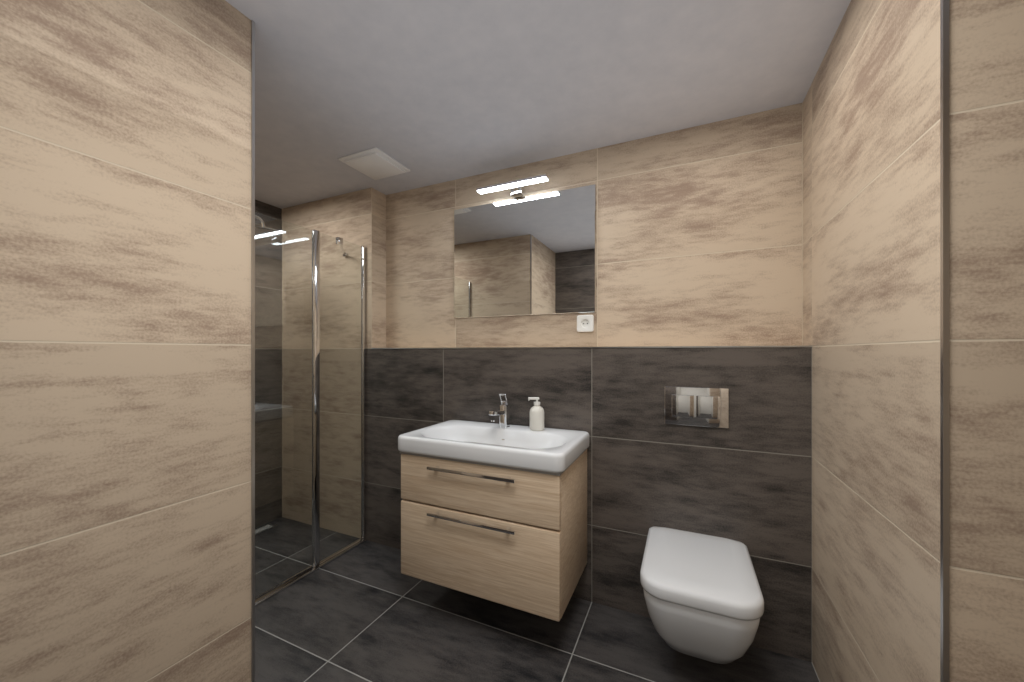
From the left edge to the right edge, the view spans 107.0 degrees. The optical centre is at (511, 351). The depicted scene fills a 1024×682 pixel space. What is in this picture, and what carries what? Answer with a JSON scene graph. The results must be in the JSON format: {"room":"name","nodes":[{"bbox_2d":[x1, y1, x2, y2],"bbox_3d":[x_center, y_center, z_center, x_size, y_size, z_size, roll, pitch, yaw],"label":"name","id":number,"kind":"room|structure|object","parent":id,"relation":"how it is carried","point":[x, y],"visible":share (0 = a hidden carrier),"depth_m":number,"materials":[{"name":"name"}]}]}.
{"room":"bathroom","nodes":[
{"label":"bathroom","id":0,"kind":"room"},
{"bbox_2d":[0,0,250,681],"bbox_3d":[-0.900,0.075,0.822,0.001,2.100,0.650,0,0,24],"label":"wall","id":1,"kind":"structure","parent":0,"point":[125,340],"depth_m":0.86,"materials":[{"name":"beige tile"}]},
{"bbox_2d":[255,200,281,219],"bbox_3d":[-1.777,0.075,2.129,0.001,2.100,1.000,0,0,24],"label":"wall","id":2,"kind":"structure","parent":0,"point":[268,209],"depth_m":2.50,"materials":[{"name":"tile"}]},
{"bbox_2d":[365,188,371,348],"bbox_3d":[-0.858,-0.497,2.259,0.055,0.955,0.001,0,0,24],"label":"wall","id":3,"kind":"structure","parent":0,"point":[368,218],"depth_m":2.26,"materials":[{"name":"beige tile"}]},
{"bbox_2d":[372,188,385,347],"bbox_3d":[-0.808,-0.497,2.302,0.001,0.955,0.120,0,0,24],"label":"wall recess side","id":4,"kind":"structure","parent":0,"point":[378,269],"depth_m":2.30,"materials":[{"name":"beige tile"}]},
{"bbox_2d":[255,540,819,681],"bbox_3d":[-0.293,1.125,0.804,3.800,0.001,2.420,0,0,24],"label":"floor","id":5,"kind":"structure","parent":0,"point":[367,611],"depth_m":1.48,"materials":[{"name":"tile"}]},
{"bbox_2d":[255,212,366,606],"bbox_3d":[-1.148,0.246,1.842,0.212,1.758,0.998,0,0,24],"label":"shower enclosure","id":6,"kind":"object","parent":5,"relation":"on","point":[310,401],"visible":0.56,"depth_m":1.92,"materials":[{"name":"clear glass"}]},
{"bbox_2d":[225,0,850,208],"bbox_3d":[-0.293,-0.975,0.804,3.800,0.001,2.420,0,0,24],"label":"ceiling","id":7,"kind":"structure","parent":0,"point":[428,92],"depth_m":1.34,"materials":[{"name":"paint"}]},
{"bbox_2d":[338,147,409,179],"bbox_3d":[-0.709,-0.964,1.966,0.250,0.021,0.250,0,0,24],"label":"ceiling vent","id":8,"kind":"object","parent":7,"relation":"in","point":[375,163],"visible":0.96,"depth_m":1.93,"materials":[{"name":"white plastic"}]},
{"bbox_2d":[282,189,811,661],"bbox_3d":[-0.241,0.075,1.978,2.920,2.100,0.001,0,0,24],"label":"wall","id":9,"kind":"structure","parent":0,"point":[745,477],"depth_m":1.62,"materials":[{"name":"tile"}]},
{"bbox_2d":[398,393,588,621],"bbox_3d":[-0.076,0.573,1.655,0.744,0.757,0.449,0,0,24],"label":"bathroom vanity","id":10,"kind":"object","parent":9,"relation":"attached to","point":[495,512],"visible":1,"depth_m":1.47,"materials":[{"name":"brown wood"}]},
{"bbox_2d":[398,419,588,481],"bbox_3d":[-0.073,0.421,1.660,0.744,0.128,0.437,0,0,25],"label":"basin","id":11,"kind":"object","parent":10,"relation":"in","point":[468,450],"depth_m":1.53,"materials":[{"name":"white ceramic"}]},
{"bbox_2d":[488,393,509,428],"bbox_3d":[-0.058,0.276,1.742,0.052,0.162,0.159,0,0,25],"label":"faucet","id":12,"kind":"object","parent":10,"relation":"on","point":[503,412],"depth_m":1.77,"materials":[{"name":"silver metal"}]},
{"bbox_2d":[665,386,728,427],"bbox_3d":[0.739,0.219,1.522,0.226,0.156,0.015,0,0,24],"label":"flush plate","id":13,"kind":"object","parent":9,"relation":"attached to","point":[700,406],"visible":1,"depth_m":1.51,"materials":[{"name":"silver metal"}]},
{"bbox_2d":[640,526,763,663],"bbox_3d":[0.653,0.890,1.337,0.356,0.320,0.424,0,0,24],"label":"toilet","id":14,"kind":"object","parent":9,"relation":"attached to","point":[704,598],"visible":1,"depth_m":1.21,"materials":[{"name":"white ceramic"}]},
{"bbox_2d":[386,103,802,347],"bbox_3d":[0.177,-0.497,1.919,2.110,0.955,0.001,0,0,24],"label":"wall","id":15,"kind":"structure","parent":0,"point":[699,235],"depth_m":1.70,"materials":[{"name":"beige tile"}]},
{"bbox_2d":[476,174,548,198],"bbox_3d":[0.013,-0.826,1.927,0.380,0.042,0.119,0,0,24],"label":"lamp","id":16,"kind":"object","parent":15,"relation":"attached to","point":[517,188],"visible":1,"depth_m":1.90,"materials":[{"name":"silver metal"}]},
{"bbox_2d":[454,184,595,317],"bbox_3d":[0.037,-0.496,1.978,0.798,0.613,0.007,0,0,24],"label":"mirror","id":17,"kind":"object","parent":15,"relation":"attached to","point":[532,255],"visible":1,"depth_m":1.96,"materials":[{"name":"silver mirror"}]},
{"bbox_2d":[577,315,593,331],"bbox_3d":[0.355,-0.137,1.832,0.082,0.082,0.010,0,0,24],"label":"electrical outlet","id":18,"kind":"object","parent":15,"relation":"attached to","point":[585,323],"visible":1,"depth_m":1.83,"materials":[{"name":"white plastic"}]},
{"bbox_2d":[803,0,939,681],"bbox_3d":[0.952,0.075,1.077,0.001,2.100,0.890,0,0,24],"label":"wall","id":19,"kind":"structure","parent":0,"point":[876,349],"depth_m":0.92,"materials":[{"name":"beige tile"}]},
{"bbox_2d":[949,0,1023,681],"bbox_3d":[1.168,0.075,0.490,0.880,2.100,0.001,0,0,24],"label":"wall","id":20,"kind":"structure","parent":0,"point":[986,340],"depth_m":0.65,"materials":[{"name":"beige tile"}]},
{"label":"wall","id":21,"kind":"structure","parent":0,"visible":0},
{"bbox_2d":[251,0,948,681],"bbox_3d":[-0.079,0.075,1.354,2.114,2.100,1.007,0,0,24],"label":"trim","id":22,"kind":"structure","parent":21,"relation":"attached to","point":[943,340],"depth_m":0.67,"materials":[{"name":"silver metal"}]}
]}

